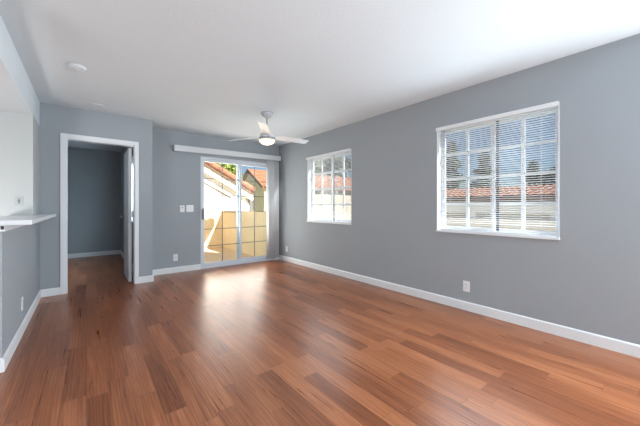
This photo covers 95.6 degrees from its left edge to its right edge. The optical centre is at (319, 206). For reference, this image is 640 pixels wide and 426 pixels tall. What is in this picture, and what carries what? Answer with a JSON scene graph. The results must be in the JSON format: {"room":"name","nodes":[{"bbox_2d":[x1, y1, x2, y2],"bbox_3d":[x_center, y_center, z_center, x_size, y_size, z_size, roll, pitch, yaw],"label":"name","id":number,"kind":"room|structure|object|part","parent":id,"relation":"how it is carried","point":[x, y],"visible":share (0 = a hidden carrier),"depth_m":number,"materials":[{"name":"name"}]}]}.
{"room":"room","nodes":[
{"label":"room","id":0,"kind":"room"},
{"bbox_2d":[0,60,32,114],"bbox_3d":[-3.752,-1.152,1.745,2.742,0.298,2.625,0,0,-39],"label":"ceiling","id":1,"kind":"structure","parent":0,"point":[11,100],"depth_m":2.65,"materials":[{"name":"paint"}]},
{"bbox_2d":[0,110,39,215],"bbox_3d":[-4.431,0.068,2.589,2.744,2.142,0.690,0,0,-39],"label":"wall","id":2,"kind":"structure","parent":0,"point":[19,132],"depth_m":3.12,"materials":[{"name":"white paint"}]},
{"bbox_2d":[14,196,23,205],"bbox_3d":[-3.225,-0.056,3.110,0.070,0.100,0.010,0,0,-39],"label":"wall outlet","id":3,"kind":"object","parent":2,"relation":"attached to","point":[18,200],"visible":1,"depth_m":3.11,"materials":[{"name":"white plastic"}]},
{"bbox_2d":[0,222,39,357],"bbox_3d":[-2.892,0.635,2.778,0.118,1.008,2.095,0,0,-39],"label":"wall","id":4,"kind":"structure","parent":0,"point":[20,246],"depth_m":2.41,"materials":[{"name":"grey paint"}]},
{"bbox_2d":[0,225,23,231],"bbox_3d":[-2.875,0.152,2.770,0.134,0.043,2.129,0,0,-39],"label":"trim","id":5,"kind":"structure","parent":4,"relation":"attached to","point":[3,228],"depth_m":2.06,"materials":[{"name":"white paint"}]},
{"bbox_2d":[0,290,40,372],"bbox_3d":[-2.878,1.091,2.771,0.132,0.095,2.095,0,0,-39],"label":"baseboard","id":6,"kind":"structure","parent":4,"relation":"attached to","point":[4,361],"depth_m":2.39,"materials":[{"name":"white paint"}]},
{"bbox_2d":[0,214,55,225],"bbox_3d":[-2.846,0.114,2.786,0.340,0.034,2.140,0,0,-39],"label":"bar ledge","id":7,"kind":"object","parent":4,"relation":"on","point":[10,219],"visible":1,"depth_m":2.29,"materials":[{"name":"laminate"}]},
{"bbox_2d":[0,15,39,125],"bbox_3d":[-3.750,-1.152,1.745,2.746,0.298,2.628,0,0,-39],"label":"wall","id":8,"kind":"structure","parent":0,"point":[9,56],"depth_m":2.46,"materials":[{"name":"paint"}]},
{"bbox_2d":[68,147,120,253],"bbox_3d":[-5.779,-0.081,6.208,2.782,2.440,0.120,0,0,-39],"label":"wall","id":9,"kind":"structure","parent":0,"point":[94,176],"depth_m":6.63,"materials":[{"name":"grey paint"}]},
{"bbox_2d":[40,102,151,289],"bbox_3d":[-3.198,-0.081,4.233,1.238,2.440,0.555,0,0,-39],"label":"wall","id":10,"kind":"structure","parent":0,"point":[55,120],"depth_m":3.78,"materials":[{"name":"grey paint"}]},
{"bbox_2d":[41,274,153,296],"bbox_3d":[-3.144,1.091,4.180,1.248,0.095,0.432,0,0,-39],"label":"baseboard","id":11,"kind":"structure","parent":10,"relation":"attached to","point":[51,291],"depth_m":3.72,"materials":[{"name":"white paint"}]},
{"bbox_2d":[60,133,138,294],"bbox_3d":[-3.050,0.096,4.060,0.864,2.086,0.136,0,0,-39],"label":"door frame","id":12,"kind":"structure","parent":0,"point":[63,136],"depth_m":3.84,"materials":[{"name":"white paint"}]},
{"bbox_2d":[121,147,132,263],"bbox_3d":[-3.826,-0.081,5.893,0.135,2.440,2.820,0,0,-39],"label":"wall","id":13,"kind":"structure","parent":0,"point":[124,150],"depth_m":6.67,"materials":[{"name":"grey paint"}]},
{"bbox_2d":[119,148,132,281],"bbox_3d":[-3.070,0.127,4.585,0.108,2.000,0.706,0,0,-40],"label":"door","id":14,"kind":"structure","parent":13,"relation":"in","point":[128,159],"depth_m":4.35,"materials":[{"name":"white paint"}]},
{"bbox_2d":[132,170,132,220],"bbox_3d":[-3.486,-0.315,5.410,0.040,1.182,1.290,0,0,-39],"label":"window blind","id":15,"kind":"object","parent":13,"relation":"attached to","point":[132,170],"visible":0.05,"depth_m":5.49,"materials":[{"name":"white plastic"}]},
{"bbox_2d":[204,210,221,248],"bbox_3d":[-3.671,0.644,7.712,2.388,1.050,0.140,0,0,-39],"label":"wall","id":16,"kind":"structure","parent":0,"point":[212,236],"depth_m":8.17,"materials":[{"name":"beige paint"}]},
{"bbox_2d":[152,127,278,269],"bbox_3d":[-1.887,-0.081,5.556,2.463,2.440,0.137,0,0,-39],"label":"wall","id":17,"kind":"structure","parent":0,"point":[176,175],"depth_m":5.02,"materials":[{"name":"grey paint"}]},
{"bbox_2d":[173,254,177,260],"bbox_3d":[-2.480,0.881,4.986,0.070,0.115,0.008,0,0,-39],"label":"wall outlet","id":18,"kind":"object","parent":17,"relation":"attached to","point":[175,256],"visible":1,"depth_m":4.98,"materials":[{"name":"white plastic"}]},
{"bbox_2d":[180,205,184,211],"bbox_3d":[-2.393,0.044,5.043,0.080,0.115,0.028,0,0,-39],"label":"wall control","id":19,"kind":"object","parent":17,"relation":"attached to","point":[182,207],"visible":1,"depth_m":5.04,"materials":[{"name":"white plastic"}]},
{"bbox_2d":[186,205,193,211],"bbox_3d":[-2.297,0.039,5.131,0.120,0.118,0.012,0,0,-39],"label":"light switch","id":20,"kind":"object","parent":17,"relation":"attached to","point":[189,208],"visible":1,"depth_m":5.13,"materials":[{"name":"white plastic"}]},
{"bbox_2d":[152,257,278,274],"bbox_3d":[-1.835,1.091,5.502,2.449,0.095,0.014,0,0,-39],"label":"baseboard","id":21,"kind":"structure","parent":17,"relation":"attached to","point":[197,266],"depth_m":4.99,"materials":[{"name":"white paint"}]},
{"bbox_2d":[173,145,280,258],"bbox_3d":[-1.660,0.024,5.581,2.077,2.150,0.102,-1,1,-39],"label":"vertical blind","id":22,"kind":"object","parent":17,"relation":"attached to","point":[272,162],"visible":1,"depth_m":6.05,"materials":[{"name":"white plastic"}]},
{"bbox_2d":[201,156,273,268],"bbox_3d":[-1.597,0.117,5.752,1.510,2.045,0.163,0,0,-39],"label":"door","id":23,"kind":"structure","parent":17,"relation":"in","point":[239,163],"depth_m":5.74,"materials":[{"name":"white metal"}]},
{"bbox_3d":[-1.861,0.126,5.530,0.760,1.979,0.040,0,0,-39],"label":"panel","id":24,"kind":"part","parent":23,"relation":"part of","materials":[{"name":"clear glass"}]},
{"bbox_3d":[-1.355,0.126,6.002,0.760,1.979,0.040,0,0,-39],"label":"panel","id":25,"kind":"part","parent":23,"relation":"part of","materials":[{"name":"clear glass"}]},
{"bbox_2d":[204,247,253,262],"bbox_3d":[-2.834,1.254,6.672,2.388,0.170,2.790,0,0,-39],"label":"floor","id":26,"kind":"structure","parent":0,"point":[210,254],"depth_m":7.04,"materials":[{"name":"concrete"}]},
{"bbox_2d":[223,210,265,255],"bbox_3d":[-1.913,0.644,7.337,0.140,1.050,2.670,0,0,-39],"label":"wall","id":27,"kind":"structure","parent":0,"point":[229,217],"depth_m":7.05,"materials":[{"name":"beige paint"}]},
{"bbox_2d":[0,254,639,425],"bbox_3d":[-1.911,1.199,2.409,6.445,0.120,10.650,0,0,-39],"label":"floor","id":28,"kind":"structure","parent":0,"point":[277,342],"depth_m":2.16,"materials":[{"name":"brown wood"}]},
{"bbox_2d":[0,0,639,151],"bbox_3d":[-1.901,-1.361,2.398,6.745,0.120,10.920,0,0,-39],"label":"ceiling","id":29,"kind":"structure","parent":0,"point":[204,67],"depth_m":2.42,"materials":[{"name":"paint"}]},
{"bbox_2d":[67,63,85,70],"bbox_3d":[-2.259,-1.288,2.700,0.136,0.027,0.136,0,0,-39],"label":"smoke detector","id":30,"kind":"object","parent":29,"relation":"attached to","point":[74,66],"visible":1,"depth_m":2.67,"materials":[{"name":"paint"}]},
{"bbox_2d":[90,103,104,107],"bbox_3d":[-2.866,-1.296,3.739,0.150,0.010,0.150,0,0,-39],"label":"ceiling plate","id":31,"kind":"object","parent":29,"relation":"attached to","point":[91,104],"visible":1,"depth_m":3.72,"materials":[{"name":"paint"}]},
{"bbox_2d":[228,111,308,144],"bbox_3d":[-0.651,-1.079,4.145,1.076,0.445,1.195,0,0,-39],"label":"ceiling fan","id":32,"kind":"object","parent":29,"relation":"hanging from","point":[266,137],"visible":1,"depth_m":4.00,"materials":[{"name":"grey metal"}]},
{"bbox_3d":[-0.701,-0.978,3.675,0.118,0.037,0.580,0,0,-5],"label":"blade","id":33,"kind":"part","parent":32,"relation":"part of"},
{"bbox_3d":[-0.739,-0.889,4.048,0.220,0.066,0.220,0,0,-39],"label":"lamp shade","id":34,"kind":"part","parent":32,"relation":"part of","materials":[{"name":"white glass"}]},
{"bbox_3d":[-0.435,-0.978,4.268,0.580,0.037,0.118,0,0,-35],"label":"blade","id":35,"kind":"part","parent":32,"relation":"part of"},
{"bbox_2d":[279,34,639,344],"bbox_3d":[1.589,-0.081,3.320,0.150,2.440,7.980,0,0,-39],"label":"wall","id":36,"kind":"structure","parent":0,"point":[587,279],"depth_m":2.82,"materials":[{"name":"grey paint"}]},
{"bbox_2d":[306,149,351,224],"bbox_3d":[0.177,-0.306,5.053,0.167,1.199,1.173,0,0,-39],"label":"window","id":37,"kind":"structure","parent":36,"relation":"in","point":[309,196],"depth_m":5.13,"materials":[{"name":"white plastic"}]},
{"bbox_3d":[0.040,-0.312,5.286,0.024,1.139,0.580,0,0,-39],"label":"sash","id":38,"kind":"part","parent":37,"relation":"part of","materials":[{"name":"white plastic"}]},
{"bbox_2d":[306,148,350,222],"bbox_3d":[0.125,-0.320,5.007,0.060,1.180,1.165,0,0,-39],"label":"window blind","id":39,"kind":"object","parent":37,"relation":"attached to","point":[332,154],"visible":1,"depth_m":4.94,"materials":[{"name":"white plastic"}]},
{"bbox_3d":[0.128,-0.890,5.010,0.052,0.040,1.165,0,0,-39],"label":"head rail","id":40,"kind":"part","parent":39,"relation":"part of","materials":[{"name":"white plastic"}]},
{"bbox_3d":[0.133,0.264,5.019,0.026,0.014,1.145,0,0,-39],"label":"rail","id":41,"kind":"part","parent":39,"relation":"part of","materials":[{"name":"white plastic"}]},
{"bbox_3d":[0.417,-0.297,4.667,0.029,1.117,0.002,0,0,-39],"label":"ladder cord","id":42,"kind":"part","parent":39,"relation":"part of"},
{"bbox_3d":[0.154,0.282,5.034,0.107,0.022,1.173,0,0,-39],"label":"sill","id":43,"kind":"part","parent":37,"relation":"part of","materials":[{"name":"white plastic"}]},
{"bbox_3d":[0.398,-0.312,4.886,0.024,1.139,0.580,0,0,-39],"label":"sash","id":44,"kind":"part","parent":37,"relation":"part of","materials":[{"name":"white plastic"}]},
{"bbox_2d":[279,255,639,357],"bbox_3d":[1.526,1.091,3.269,0.014,0.095,7.679,0,0,-39],"label":"baseboard","id":45,"kind":"structure","parent":36,"relation":"attached to","point":[616,345],"depth_m":2.91,"materials":[{"name":"white paint"}]},
{"bbox_2d":[463,281,469,291],"bbox_3d":[1.602,0.877,3.178,0.008,0.115,0.070,0,0,-39],"label":"wall outlet","id":46,"kind":"object","parent":36,"relation":"attached to","point":[466,284],"visible":1,"depth_m":3.17,"materials":[{"name":"white plastic"}]},
{"bbox_2d":[436,105,559,239],"bbox_3d":[1.797,-0.310,3.041,0.167,1.217,1.154,0,0,-39],"label":"window","id":47,"kind":"structure","parent":36,"relation":"in","point":[495,204],"depth_m":3.05,"materials":[{"name":"white plastic"}]},
{"bbox_3d":[1.662,-0.317,3.271,0.024,1.157,0.571,0,0,-39],"label":"sash","id":48,"kind":"part","parent":47,"relation":"part of","materials":[{"name":"white plastic"}]},
{"bbox_2d":[436,101,558,236],"bbox_3d":[1.744,-0.324,2.996,0.060,1.198,1.146,0,0,-39],"label":"window blind","id":49,"kind":"object","parent":47,"relation":"attached to","point":[555,104],"visible":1,"depth_m":2.91,"materials":[{"name":"white plastic"}]},
{"bbox_3d":[1.763,-0.301,2.994,0.029,1.135,0.002,0,0,-39],"label":"ladder cord","id":50,"kind":"part","parent":49,"relation":"part of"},
{"bbox_3d":[1.747,-0.903,2.998,0.052,0.040,1.146,0,0,-39],"label":"head rail","id":51,"kind":"part","parent":49,"relation":"part of","materials":[{"name":"white plastic"}]},
{"bbox_3d":[1.763,0.269,2.994,0.026,0.014,1.092,0,0,-39],"label":"rail","id":52,"kind":"part","parent":49,"relation":"part of","materials":[{"name":"white plastic"}]},
{"bbox_3d":[1.774,0.287,3.022,0.107,0.022,1.154,0,0,-39],"label":"sill","id":53,"kind":"part","parent":47,"relation":"part of","materials":[{"name":"white plastic"}]},
{"bbox_3d":[2.015,-0.317,2.878,0.024,1.157,0.571,0,0,-39],"label":"sash","id":54,"kind":"part","parent":47,"relation":"part of","materials":[{"name":"white plastic"}]},
{"label":"outside","id":55,"kind":"structure","parent":0,"visible":0},
{"bbox_3d":[4.558,4.139,42.181,180.000,0.200,180.000,0,0,-39],"label":"ground","id":56,"kind":"structure","parent":55,"visible":0},
{"bbox_2d":[204,162,255,210],"bbox_3d":[-6.784,0.353,12.973,5.002,7.371,7.282,0,0,-39],"label":"house","id":57,"kind":"structure","parent":56,"relation":"on","point":[213,186],"depth_m":11.02,"materials":[{"name":"white paint"}]},
{"bbox_2d":[217,163,246,198],"bbox_3d":[-6.614,0.280,20.413,2.766,7.517,2.568,0,0,-39],"label":"tree","id":58,"kind":"object","parent":56,"relation":"on","point":[231,168],"visible":0.11,"depth_m":20.81,"materials":[{"name":"green plant"}]},
{"bbox_2d":[243,169,350,219],"bbox_3d":[6.001,0.212,37.789,32.660,7.654,6.148,0,0,-39],"label":"house","id":59,"kind":"structure","parent":56,"relation":"on","point":[260,175],"depth_m":29.75,"materials":[{"name":"beige paint"}]},
{"bbox_3d":[-6.550,1.389,27.784,0.160,5.300,0.400,0,0,-39],"label":"post","id":60,"kind":"part","parent":59,"relation":"part of","materials":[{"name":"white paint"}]},
{"bbox_2d":[314,160,324,172],"bbox_3d":[-1.856,-1.693,38.847,4.927,11.464,4.433,0,0,4],"label":"tree","id":61,"kind":"object","parent":56,"relation":"on","point":[318,161],"visible":0.04,"depth_m":38.56,"materials":[{"name":"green plant"}]},
{"bbox_2d":[323,157,350,176],"bbox_3d":[2.279,-1.731,42.342,4.882,11.540,5.024,0,0,-39],"label":"tree","id":62,"kind":"object","parent":56,"relation":"on","point":[328,159],"visible":0.21,"depth_m":41.37,"materials":[{"name":"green plant"}]},
{"bbox_2d":[446,141,464,188],"bbox_3d":[11.364,-0.837,25.017,4.613,9.752,4.663,0,0,-39],"label":"tree","id":63,"kind":"object","parent":56,"relation":"on","point":[457,185],"visible":0.15,"depth_m":24.64,"materials":[{"name":"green plant"}]},
{"bbox_2d":[469,152,500,187],"bbox_3d":[16.558,-0.819,28.989,6.103,9.715,6.067,0,0,-39],"label":"tree","id":64,"kind":"object","parent":56,"relation":"on","point":[475,184],"visible":0.16,"depth_m":28.71,"materials":[{"name":"green plant"}]},
{"bbox_2d":[446,184,555,230],"bbox_3d":[11.795,1.478,13.988,6.118,5.122,21.800,0,0,-39],"label":"house","id":65,"kind":"structure","parent":56,"relation":"on","point":[476,212],"depth_m":13.65,"materials":[{"name":"beige paint"}]},
{"bbox_2d":[525,160,544,185],"bbox_3d":[15.707,0.276,21.331,3.692,7.526,3.962,0,0,-13],"label":"tree","id":66,"kind":"object","parent":56,"relation":"on","point":[533,167],"visible":0.12,"depth_m":21.14,"materials":[{"name":"green plant"}]},
{"bbox_2d":[539,167,555,184],"bbox_3d":[19.852,0.253,24.852,3.085,7.572,2.794,0,0,-39],"label":"tree","id":67,"kind":"object","parent":56,"relation":"on","point":[552,175],"visible":0.07,"depth_m":24.64,"materials":[{"name":"green plant"}]},
{"bbox_3d":[-5.259,-0.081,4.384,1.545,2.440,3.375,0,0,-39],"label":"wall","id":68,"kind":"structure","parent":0,"visible":0},
{"bbox_2d":[68,250,123,257],"bbox_3d":[-4.777,1.091,4.855,2.647,0.095,3.245,0,0,-39],"label":"baseboard","id":69,"kind":"structure","parent":68,"relation":"attached to","point":[101,253],"depth_m":6.61,"materials":[{"name":"white paint"}]}
]}

